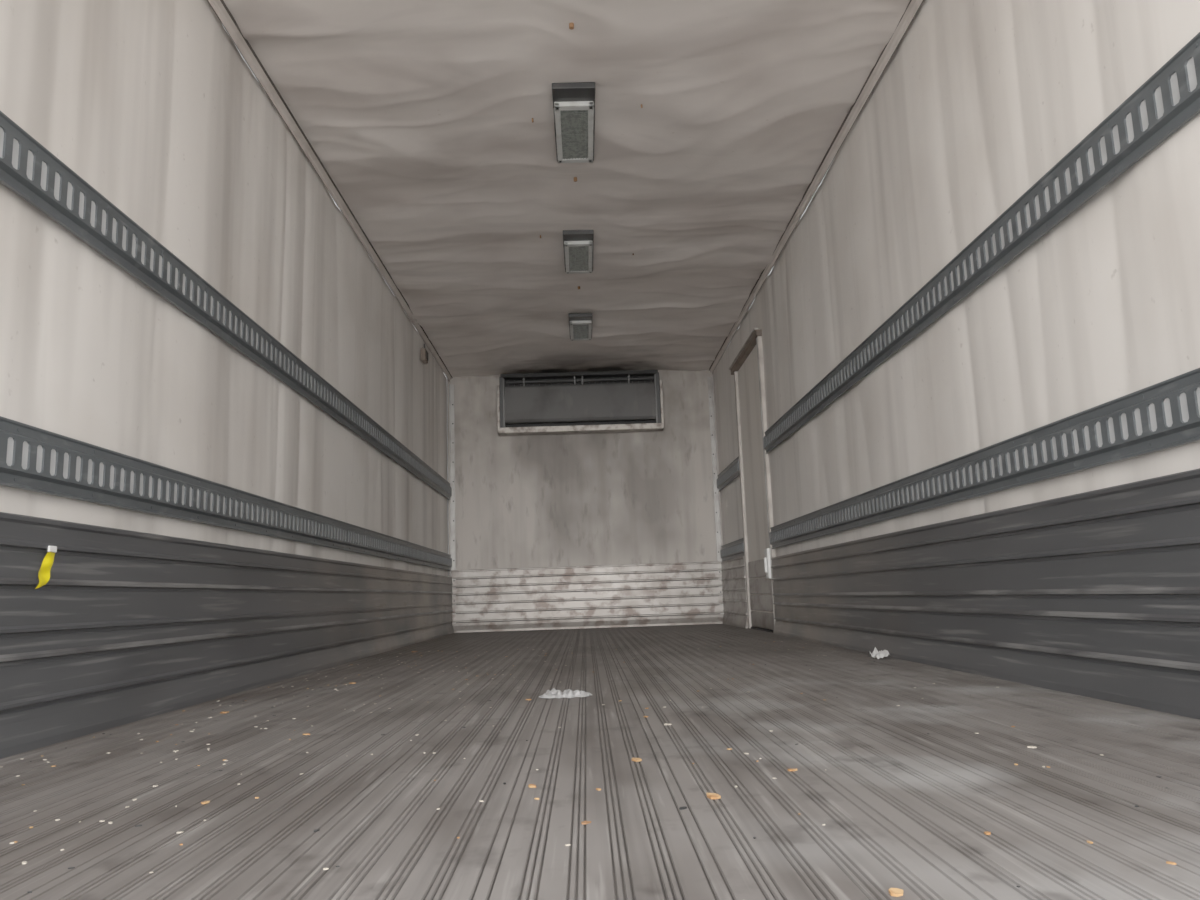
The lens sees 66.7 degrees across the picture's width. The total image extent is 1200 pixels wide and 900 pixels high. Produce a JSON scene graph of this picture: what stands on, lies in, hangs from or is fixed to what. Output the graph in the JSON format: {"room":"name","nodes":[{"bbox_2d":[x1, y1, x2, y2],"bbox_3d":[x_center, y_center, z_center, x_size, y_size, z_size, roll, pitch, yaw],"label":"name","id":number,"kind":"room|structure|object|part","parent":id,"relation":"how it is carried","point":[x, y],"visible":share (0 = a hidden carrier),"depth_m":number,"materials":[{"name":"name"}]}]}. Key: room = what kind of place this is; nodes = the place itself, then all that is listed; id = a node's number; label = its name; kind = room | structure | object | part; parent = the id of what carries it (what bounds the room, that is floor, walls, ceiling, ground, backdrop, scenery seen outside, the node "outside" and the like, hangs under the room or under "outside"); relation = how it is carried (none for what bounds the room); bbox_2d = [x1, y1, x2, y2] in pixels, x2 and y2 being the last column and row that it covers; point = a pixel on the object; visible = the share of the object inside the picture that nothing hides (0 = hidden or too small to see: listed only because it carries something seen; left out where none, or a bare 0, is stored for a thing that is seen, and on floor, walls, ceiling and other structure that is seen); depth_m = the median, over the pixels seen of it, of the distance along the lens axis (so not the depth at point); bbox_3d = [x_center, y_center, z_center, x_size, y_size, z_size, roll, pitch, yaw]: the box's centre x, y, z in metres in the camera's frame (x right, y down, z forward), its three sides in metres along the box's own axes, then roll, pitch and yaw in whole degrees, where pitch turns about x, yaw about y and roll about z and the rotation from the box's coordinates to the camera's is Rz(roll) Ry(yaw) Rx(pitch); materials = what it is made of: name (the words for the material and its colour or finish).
{"room":"truck trailer interior","nodes":[
{"label":"truck trailer interior","id":0,"kind":"room"},
{"bbox_2d":[0,0,447,575],"bbox_3d":[-1.354,-0.160,4.409,0.090,2.403,8.115,-2,-9,-1],"label":"wall","id":1,"kind":"structure","parent":0,"point":[153,104],"depth_m":2.92,"materials":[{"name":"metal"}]},
{"bbox_2d":[0,111,451,499],"bbox_3d":[-1.302,-0.250,4.381,0.017,0.148,7.970,-2,-9,-1],"label":"rail","id":2,"kind":"object","parent":1,"relation":"attached to","point":[31,171],"visible":1,"depth_m":2.64,"materials":[{"name":"metal"}]},
{"bbox_2d":[0,416,451,570],"bbox_3d":[-1.281,0.383,4.279,0.017,0.142,7.970,-2,-9,-1],"label":"rail","id":3,"kind":"object","parent":1,"relation":"attached to","point":[32,458],"visible":1,"depth_m":2.60,"materials":[{"name":"metal"}]},
{"bbox_2d":[0,512,453,758],"bbox_3d":[-1.261,0.752,4.218,0.032,0.497,8.005,-2,-9,-1],"label":"kick plate","id":4,"kind":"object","parent":1,"relation":"attached to","point":[126,626],"depth_m":2.57,"materials":[{"name":"grey metal"}]},
{"bbox_2d":[35,546,56,588],"bbox_3d":[-1.225,0.259,2.017,0.008,0.096,0.078,-2,-9,-1],"label":"strap","id":5,"kind":"object","parent":4,"relation":"attached to","point":[44,572],"visible":1,"depth_m":2.02,"materials":[{"name":"yellow fabric"}]},
{"bbox_2d":[421,344,427,363],"bbox_3d":[-1.363,-0.755,7.089,0.044,0.145,0.120,-2,-9,-1],"label":"sensor box","id":6,"kind":"object","parent":1,"relation":"attached to","point":[424,354],"visible":1,"depth_m":7.03,"materials":[{"name":"grey plastic"}]},
{"bbox_2d":[223,0,909,376],"bbox_3d":[-0.119,-1.371,4.622,2.640,0.097,8.115,-2,-9,-1],"label":"ceiling","id":7,"kind":"structure","parent":0,"point":[420,113],"depth_m":4.21,"materials":[{"name":"metal"}]},
{"bbox_2d":[552,82,594,162],"bbox_3d":[-0.112,-1.420,4.010,0.177,0.048,0.632,-2,-9,-1],"label":"ceiling lamp","id":8,"kind":"object","parent":7,"relation":"attached to","point":[573,103],"depth_m":3.92,"materials":[{"name":"grey plastic"}]},
{"bbox_2d":[563,230,593,273],"bbox_3d":[-0.129,-1.182,5.491,0.177,0.048,0.612,-2,-9,-1],"label":"ceiling lamp","id":9,"kind":"object","parent":7,"relation":"attached to","point":[577,244],"depth_m":5.39,"materials":[{"name":"grey plastic"}]},
{"bbox_2d":[568,313,592,340],"bbox_3d":[-0.148,-0.939,7.012,0.177,0.048,0.592,-2,-9,-1],"label":"ceiling lamp","id":10,"kind":"object","parent":7,"relation":"attached to","point":[580,324],"depth_m":6.90,"materials":[{"name":"grey plastic"}]},
{"bbox_2d":[532,22,642,289],"bbox_3d":[-0.061,-1.322,4.739,0.558,0.018,2.878,-2,-9,-1],"label":"screws","id":11,"kind":"object","parent":7,"relation":"attached to","point":[571,25],"depth_m":3.88,"materials":[{"name":"metal"}]},
{"bbox_2d":[444,370,723,630],"bbox_3d":[-0.141,0.421,8.404,2.640,2.438,0.080,-2,-9,-1],"label":"wall","id":12,"kind":"structure","parent":0,"point":[527,501],"depth_m":8.38,"materials":[{"name":"white plastic"}]},
{"bbox_2d":[497,370,663,435],"bbox_3d":[-0.183,-0.436,8.414,1.518,0.555,0.164,-2,-9,-1],"label":"refrigeration unit","id":13,"kind":"object","parent":12,"relation":"attached to","point":[630,400],"visible":1,"depth_m":8.37,"materials":[{"name":"metal"}]},
{"bbox_3d":[-0.182,-0.433,8.383,1.380,0.350,0.070,-2,-9,-1],"label":"drip panel","id":14,"kind":"part","parent":13,"relation":"part of","materials":[{"name":"grey metal"}]},
{"bbox_2d":[449,376,723,622],"bbox_3d":[-0.138,0.473,8.337,2.458,2.273,0.029,-2,-9,-1],"label":"trim","id":15,"kind":"structure","parent":12,"relation":"attached to","point":[710,379],"depth_m":8.38,"materials":[{"name":"metal"}]},
{"bbox_2d":[451,561,723,632],"bbox_3d":[-0.109,1.320,8.203,2.460,0.556,0.032,-2,-9,-1],"label":"kick plate","id":16,"kind":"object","parent":12,"relation":"attached to","point":[684,593],"depth_m":8.21,"materials":[{"name":"metal"}]},
{"bbox_2d":[0,624,1199,899],"bbox_3d":[-0.038,1.035,4.227,2.640,0.140,8.135,-2,-9,-1],"label":"floor","id":17,"kind":"structure","parent":0,"point":[900,805],"depth_m":1.38,"materials":[{"name":"metal"}]},
{"bbox_2d":[539,688,591,697],"bbox_3d":[-0.100,0.700,2.635,0.155,0.019,0.150,-2,-9,-1],"label":"scrap","id":18,"kind":"object","parent":17,"relation":"on","point":[553,693],"visible":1,"depth_m":2.60,"materials":[{"name":"white paper"}]},
{"bbox_2d":[1,641,1176,896],"bbox_3d":[-0.032,0.751,2.917,2.317,0.005,4.803,-2,-9,-1],"label":"debris","id":19,"kind":"object","parent":17,"relation":"on","point":[896,892],"visible":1,"depth_m":1.39,"materials":[{"name":"brown wood"}]},
{"bbox_2d":[869,647,889,658],"bbox_3d":[1.107,0.804,3.615,0.050,0.042,0.120,-2,-9,-1],"label":"paper scrap","id":20,"kind":"object","parent":17,"relation":"on","point":[875,653],"visible":1,"depth_m":3.59,"materials":[{"name":"white paper"}]},
{"bbox_2d":[713,0,1199,556],"bbox_3d":[1.195,-0.237,4.460,0.090,2.403,8.115,-2,-9,-1],"label":"wall","id":21,"kind":"structure","parent":0,"point":[977,101],"depth_m":2.85,"materials":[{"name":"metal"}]},
{"bbox_2d":[207,0,923,381],"bbox_3d":[-0.117,-1.333,4.580,2.460,0.048,8.025,-2,-9,-1],"label":"trim","id":22,"kind":"structure","parent":21,"relation":"attached to","point":[219,7],"depth_m":4.17,"materials":[{"name":"plastic"}]},
{"bbox_2d":[716,456,739,490],"bbox_3d":[1.088,0.213,7.777,0.017,0.148,1.190,-2,-9,-1],"label":"rail","id":23,"kind":"object","parent":21,"relation":"attached to","point":[732,471],"visible":1,"depth_m":7.69,"materials":[{"name":"metal"}]},
{"bbox_2d":[720,538,743,561],"bbox_3d":[1.109,0.846,7.676,0.017,0.142,1.190,-2,-9,-1],"label":"rail","id":24,"kind":"object","parent":21,"relation":"attached to","point":[735,549],"visible":1,"depth_m":7.60,"materials":[{"name":"metal"}]},
{"bbox_2d":[721,556,748,627],"bbox_3d":[1.113,1.190,7.628,0.032,0.552,1.205,-2,-9,-1],"label":"baseboard","id":25,"kind":"structure","parent":21,"relation":"attached to","point":[735,611],"depth_m":7.54,"materials":[{"name":"metal"}]},
{"bbox_2d":[729,328,761,374],"bbox_3d":[1.104,-0.724,6.823,0.106,0.055,1.130,-2,-9,-1],"label":"header","id":26,"kind":"object","parent":21,"relation":"attached to","point":[750,343],"visible":0.58,"depth_m":6.72,"materials":[{"name":"metal"}]},
{"bbox_2d":[734,336,775,627],"bbox_3d":[1.151,0.275,6.631,0.082,2.040,1.035,-2,-9,-1],"label":"door frame","id":27,"kind":"structure","parent":21,"relation":"attached to","point":[759,338],"depth_m":6.27,"materials":[{"name":"metal"}]},
{"bbox_2d":[738,344,772,629],"bbox_3d":[1.154,0.284,6.632,0.040,1.990,0.926,-2,-9,-1],"label":"leaf","id":28,"kind":"object","parent":21,"relation":"attached to","point":[748,376],"visible":0.52,"depth_m":6.69,"materials":[{"name":"metal"}]},
{"bbox_2d":[748,559,773,629],"bbox_3d":[1.154,1.026,6.513,0.011,0.480,0.890,-2,-9,-1],"label":"plate","id":29,"kind":"object","parent":28,"relation":"attached to","point":[755,568],"depth_m":6.53,"materials":[{"name":"grey metal"}]},
{"bbox_2d":[764,548,770,578],"bbox_3d":[1.135,0.761,6.120,0.064,0.200,0.090,-2,-9,-1],"label":"latch","id":30,"kind":"object","parent":28,"relation":"attached to","point":[767,567],"visible":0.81,"depth_m":6.09,"materials":[{"name":"white plastic"}]},
{"bbox_2d":[751,626,773,632],"bbox_3d":[1.190,1.275,6.473,0.070,0.014,0.950,-2,-9,-1],"label":"sill","id":31,"kind":"structure","parent":21,"relation":"attached to","point":[753,627],"depth_m":6.51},
{"bbox_2d":[763,32,1199,453],"bbox_3d":[1.156,-0.501,3.324,0.017,0.148,5.730,-2,-9,-1],"label":"rail","id":32,"kind":"object","parent":21,"relation":"attached to","point":[1169,99],"visible":1,"depth_m":2.43,"materials":[{"name":"metal"}]},
{"bbox_2d":[769,368,1199,548],"bbox_3d":[1.177,0.132,3.223,0.017,0.142,5.730,-2,-9,-1],"label":"rail","id":33,"kind":"object","parent":21,"relation":"attached to","point":[1165,414],"visible":1,"depth_m":2.46,"materials":[{"name":"metal"}]},
{"bbox_2d":[771,468,1199,718],"bbox_3d":[1.182,0.500,3.154,0.032,0.497,5.750,-2,-9,-1],"label":"kick plate","id":34,"kind":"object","parent":21,"relation":"attached to","point":[1095,594],"depth_m":2.48,"materials":[{"name":"grey metal"}]}
]}

